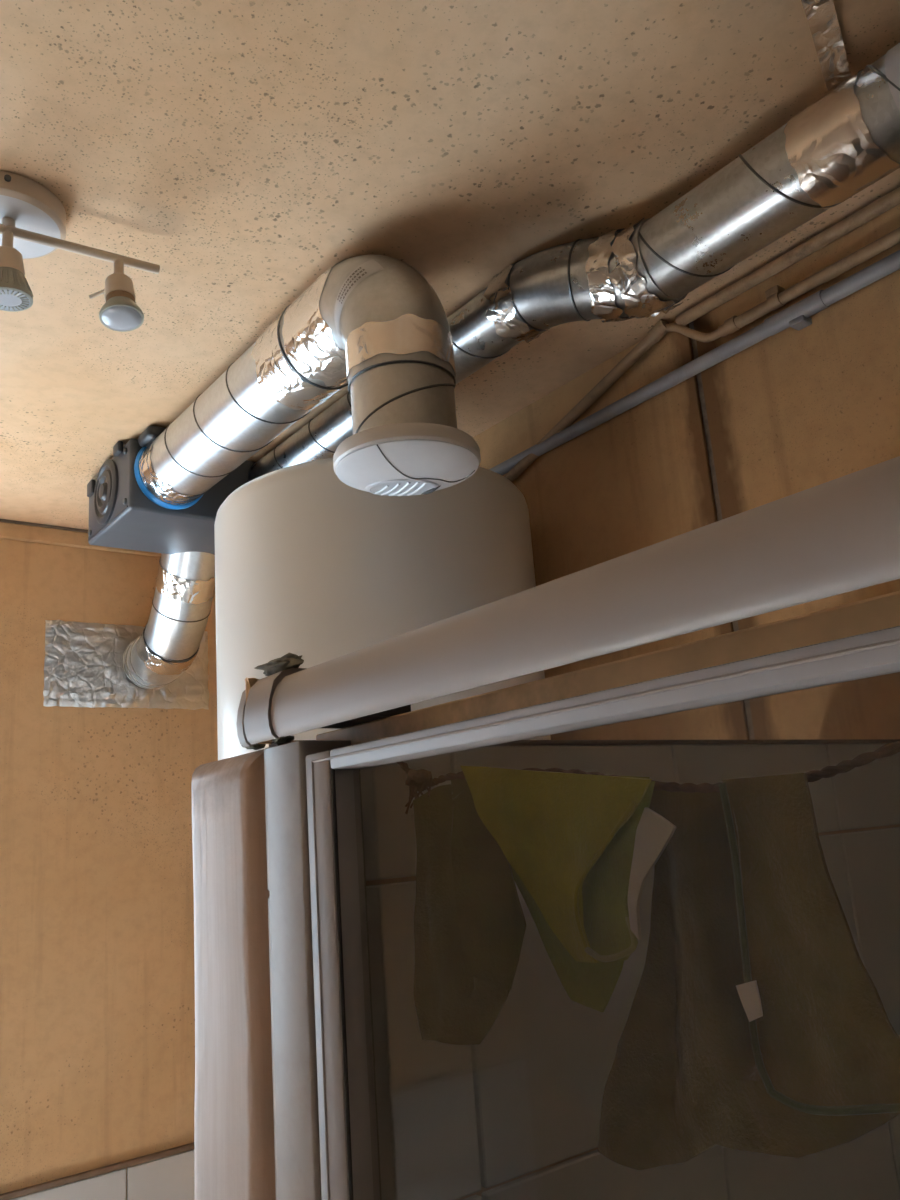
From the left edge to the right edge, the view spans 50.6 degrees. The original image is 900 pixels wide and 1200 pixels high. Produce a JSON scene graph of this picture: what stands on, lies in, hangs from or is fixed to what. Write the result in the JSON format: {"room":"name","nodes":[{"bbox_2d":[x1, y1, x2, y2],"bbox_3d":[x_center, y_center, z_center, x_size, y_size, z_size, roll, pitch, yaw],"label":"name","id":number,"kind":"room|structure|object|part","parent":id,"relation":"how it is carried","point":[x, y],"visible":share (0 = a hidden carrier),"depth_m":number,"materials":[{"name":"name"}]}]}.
{"room":"bathroom","nodes":[
{"label":"bathroom","id":0,"kind":"room"},
{"bbox_2d":[0,538,217,1199],"bbox_3d":[-1.360,0.914,1.546,2.610,2.357,0.128,6,-17,-37],"label":"wall","id":1,"kind":"structure","parent":0,"point":[97,1021],"depth_m":2.03,"materials":[{"name":"beige paint"}]},
{"bbox_2d":[0,519,87,532],"bbox_3d":[-1.407,-0.220,1.771,2.370,0.006,0.013,6,-17,-37],"label":"trim","id":2,"kind":"structure","parent":1,"relation":"attached to","point":[1,520],"depth_m":2.14,"materials":[{"name":"beige wood"}]},
{"bbox_2d":[0,522,161,556],"bbox_3d":[-1.406,-0.200,1.767,2.370,0.037,0.010,6,-17,-37],"label":"trim","id":3,"kind":"structure","parent":1,"relation":"attached to","point":[12,531],"depth_m":2.15,"materials":[{"name":"beige wood"}]},
{"bbox_2d":[0,1142,195,1199],"bbox_3d":[-1.309,1.081,1.454,2.370,0.012,0.013,6,-17,-37],"label":"trim","id":4,"kind":"structure","parent":1,"relation":"attached to","point":[32,1189],"depth_m":1.91,"materials":[{"name":"grey plastic"}]},
{"bbox_2d":[43,620,208,709],"bbox_3d":[-0.735,0.152,2.195,0.382,0.196,0.006,6,-17,-37],"label":"foil patch","id":5,"kind":"object","parent":1,"relation":"attached to","point":[83,662],"visible":0.69,"depth_m":2.16,"materials":[{"name":"silver metal"}]},
{"bbox_2d":[0,0,899,529],"bbox_3d":[-0.353,-0.675,0.454,2.610,0.100,3.746,6,-17,-37],"label":"ceiling","id":6,"kind":"structure","parent":0,"point":[242,150],"depth_m":1.06,"materials":[{"name":"paint"}]},
{"bbox_2d":[0,170,159,331],"bbox_3d":[-0.483,-0.385,1.103,0.270,0.135,0.135,6,-17,-37],"label":"ceiling lamp","id":7,"kind":"object","parent":6,"relation":"attached to","point":[32,218],"visible":1,"depth_m":1.08,"materials":[{"name":"white metal"}]},
{"bbox_3d":[-0.495,-0.401,1.066,0.011,0.027,0.012,6,-17,-37],"label":"arm","id":8,"kind":"part","parent":7,"relation":"part of","materials":[{"name":"white metal"}]},
{"bbox_3d":[-0.497,-0.423,1.074,0.014,0.024,0.020,6,-17,-37],"label":"stem","id":9,"kind":"part","parent":7,"relation":"part of","materials":[{"name":"white metal"}]},
{"bbox_3d":[-0.488,-0.346,1.054,0.050,0.035,0.050,6,-17,-37],"label":"bulb","id":10,"kind":"part","parent":7,"relation":"part of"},
{"bbox_3d":[-0.512,-0.426,1.094,0.121,0.004,0.121,6,-17,-37],"label":"plate","id":11,"kind":"part","parent":7,"relation":"part of","materials":[{"name":"white metal"}]},
{"bbox_3d":[-0.417,-0.362,1.127,0.021,0.010,0.004,-6,-14,6],"label":"knob","id":12,"kind":"part","parent":7,"relation":"part of","materials":[{"name":"white metal"}]},
{"bbox_3d":[-0.394,-0.393,1.132,0.011,0.027,0.012,6,-17,-37],"label":"arm","id":13,"kind":"part","parent":7,"relation":"part of","materials":[{"name":"white metal"}]},
{"bbox_3d":[-0.383,-0.337,1.113,0.050,0.027,0.049,6,-17,-37],"label":"bulb","id":14,"kind":"part","parent":7,"relation":"part of","materials":[{"name":"white glass"}]},
{"bbox_2d":[87,426,255,554],"bbox_3d":[-0.478,-0.194,1.877,0.395,0.141,0.302,6,-17,-37],"label":"fan","id":15,"kind":"object","parent":6,"relation":"attached to","point":[121,515],"visible":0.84,"depth_m":1.78,"materials":[{"name":"black plastic"}]},
{"bbox_3d":[-0.651,-0.203,1.790,0.013,0.124,0.124,6,-17,-37],"label":"motor","id":16,"kind":"part","parent":15,"relation":"part of","materials":[{"name":"black plastic"}]},
{"bbox_2d":[123,552,214,688],"bbox_3d":[-0.602,0.013,2.095,0.136,0.311,0.383,5,-16,-33],"label":"duct","id":17,"kind":"object","parent":15,"relation":"attached to","point":[168,644],"visible":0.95,"depth_m":2.04,"materials":[{"name":"metal"}]},
{"bbox_2d":[134,255,456,509],"bbox_3d":[-0.265,-0.244,1.422,0.136,0.296,0.800,6,-17,-37],"label":"air duct","id":18,"kind":"object","parent":15,"relation":"attached to","point":[373,326],"visible":0.97,"depth_m":1.23,"materials":[{"name":"metal"}]},
{"bbox_2d":[337,267,366,303],"bbox_3d":[-0.119,-0.383,1.153,0.048,0.043,0.009,-11,-15,25],"label":"print","id":19,"kind":"object","parent":18,"relation":"attached to","point":[351,281],"depth_m":1.15},
{"bbox_2d":[333,423,480,495],"bbox_3d":[-0.050,-0.158,1.128,0.174,0.044,0.174,6,-17,-37],"label":"air vent","id":20,"kind":"object","parent":18,"relation":"attached to","point":[399,459],"visible":1,"depth_m":1.08,"materials":[{"name":"white plastic"}]},
{"bbox_2d":[248,43,899,480],"bbox_3d":[0.553,-0.551,0.767,0.156,0.134,2.924,6,-17,-37],"label":"air duct","id":21,"kind":"object","parent":6,"relation":"attached to","point":[846,141],"visible":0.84,"depth_m":1.10,"materials":[{"name":"metal"}]},
{"bbox_2d":[801,0,851,89],"bbox_3d":[0.288,-0.578,0.802,0.025,0.013,0.451,-12,-16,29],"label":"strip","id":22,"kind":"object","parent":6,"relation":"attached to","point":[821,15],"visible":0.95,"depth_m":0.94,"materials":[{"name":"silver metal"}]},
{"bbox_2d":[192,739,899,1199],"bbox_3d":[0.232,0.949,0.716,0.842,1.666,0.130,6,-17,-37],"label":"wall partition","id":23,"kind":"structure","parent":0,"point":[514,1114],"depth_m":0.67,"materials":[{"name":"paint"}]},
{"bbox_2d":[266,740,350,1199],"bbox_3d":[-0.030,0.896,0.408,0.037,1.660,0.048,6,-17,-37],"label":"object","id":24,"kind":"object","parent":23,"relation":"attached to","point":[295,1061],"visible":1,"depth_m":0.56,"materials":[{"name":"white plastic"}]},
{"bbox_2d":[272,736,294,743],"bbox_3d":[-0.107,0.088,0.608,0.013,0.007,0.017,6,-17,-37],"label":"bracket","id":25,"kind":"object","parent":24,"relation":"on","point":[283,739],"visible":0.67,"depth_m":0.60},
{"bbox_2d":[236,456,899,746],"bbox_3d":[0.447,-0.131,-0.066,0.066,0.059,1.858,6,-17,-37],"label":"pipe","id":26,"kind":"object","parent":23,"relation":"attached to","point":[840,535],"visible":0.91,"depth_m":0.38,"materials":[{"name":"white plastic"}]},
{"bbox_3d":[-0.125,0.075,0.631,0.032,0.044,0.008,6,-17,-37],"label":"plate","id":27,"kind":"part","parent":26,"relation":"part of","materials":[{"name":"white plastic"}]},
{"bbox_2d":[254,653,303,675],"bbox_3d":[-0.108,0.042,0.615,0.016,0.013,0.056,6,-17,-37],"label":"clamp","id":28,"kind":"object","parent":26,"relation":"on","point":[290,660],"visible":0.98,"depth_m":0.61,"materials":[{"name":"metal"}]},
{"bbox_3d":[0.212,0.130,0.872,0.828,0.003,0.014,6,-17,-37],"label":"tile edge trim","id":29,"kind":"part","parent":23,"relation":"part of","materials":[{"name":"white plastic"}]},
{"bbox_2d":[396,741,899,813],"bbox_3d":[0.522,-0.133,-0.021,0.026,0.154,1.834,6,-17,-37],"label":"clothesline","id":30,"kind":"object","parent":23,"relation":"attached to","point":[418,781],"visible":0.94,"depth_m":0.49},
{"bbox_2d":[413,779,526,1044],"bbox_3d":[0.009,0.194,0.600,0.062,0.169,0.072,-2,-14,-11],"label":"cleaning cloth","id":31,"kind":"object","parent":30,"relation":"hanging from","point":[470,925],"visible":0.99,"depth_m":0.60,"materials":[{"name":"fabric"}]},
{"bbox_2d":[461,766,675,1011],"bbox_3d":[0.065,0.160,0.546,0.027,0.144,0.181,6,-17,-37],"label":"cleaning cloth","id":32,"kind":"object","parent":30,"relation":"hanging from","point":[581,850],"visible":1,"depth_m":0.53,"materials":[{"name":"yellow fabric"}]},
{"bbox_2d":[598,773,899,1169],"bbox_3d":[0.155,0.187,0.478,0.082,0.200,0.204,3,-16,-29],"label":"hanging clothing","id":33,"kind":"object","parent":30,"relation":"hanging from","point":[757,1021],"visible":0.98,"depth_m":0.45,"materials":[{"name":"brown fabric"}]},
{"bbox_2d":[473,204,899,739],"bbox_3d":[0.719,0.614,0.915,0.128,2.337,3.506,6,-17,-37],"label":"wall","id":34,"kind":"structure","parent":0,"point":[793,411],"depth_m":1.35,"materials":[{"name":"brown paint"}]},
{"bbox_3d":[0.086,0.835,1.627,0.006,2.337,1.188,6,-17,-37],"label":"panel","id":35,"kind":"part","parent":34,"relation":"part of","materials":[{"name":"brown wood"}]},
{"bbox_2d":[489,250,899,474],"bbox_3d":[0.587,-0.426,1.125,0.027,0.033,3.486,6,-17,-37],"label":"conduit pipe","id":36,"kind":"object","parent":34,"relation":"attached to","point":[796,316],"visible":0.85,"depth_m":1.35,"materials":[{"name":"grey plastic"}]},
{"bbox_2d":[504,227,899,482],"bbox_3d":[0.858,-0.558,0.788,0.026,0.150,2.583,6,-17,-37],"label":"pipe","id":37,"kind":"object","parent":34,"relation":"attached to","point":[777,297],"visible":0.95,"depth_m":1.36,"materials":[{"name":"beige metal"}]},
{"bbox_2d":[675,186,899,325],"bbox_3d":[0.992,-0.667,0.630,0.019,0.019,2.130,6,-17,-37],"label":"pipe","id":38,"kind":"object","parent":34,"relation":"attached to","point":[891,199],"visible":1,"depth_m":1.28,"materials":[{"name":"beige metal"}]},
{"bbox_3d":[0.812,0.558,0.713,0.006,2.337,1.190,6,-17,-37],"label":"panel","id":39,"kind":"part","parent":34,"relation":"part of","materials":[{"name":"brown wood"}]},
{"bbox_3d":[-0.176,1.686,-0.122,2.610,0.100,3.746,6,-17,-37],"label":"floor","id":40,"kind":"structure","parent":0,"visible":0},
{"bbox_2d":[214,458,550,761],"bbox_3d":[-0.051,0.872,1.324,0.509,2.143,0.509,6,-17,-37],"label":"water heater","id":41,"kind":"object","parent":40,"relation":"on","point":[315,566],"visible":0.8,"depth_m":1.32,"materials":[{"name":"white metal"}]},
{"bbox_3d":[0.896,1.510,-0.252,0.841,0.025,1.889,6,-17,-37],"label":"shower tray","id":42,"kind":"object","parent":40,"relation":"on","visible":0},
{"bbox_2d":[306,626,899,1199],"bbox_3d":[0.503,0.680,-0.272,0.023,1.621,1.730,6,-17,-37],"label":"shower door","id":43,"kind":"structure","parent":42,"relation":"on","point":[346,1077],"depth_m":0.51,"materials":[{"name":"white metal"}]},
{"bbox_3d":[0.445,-0.100,-0.081,0.022,0.012,1.671,6,-17,-37],"label":"rail","id":44,"kind":"part","parent":43,"relation":"part of","materials":[{"name":"white metal"}]}
]}

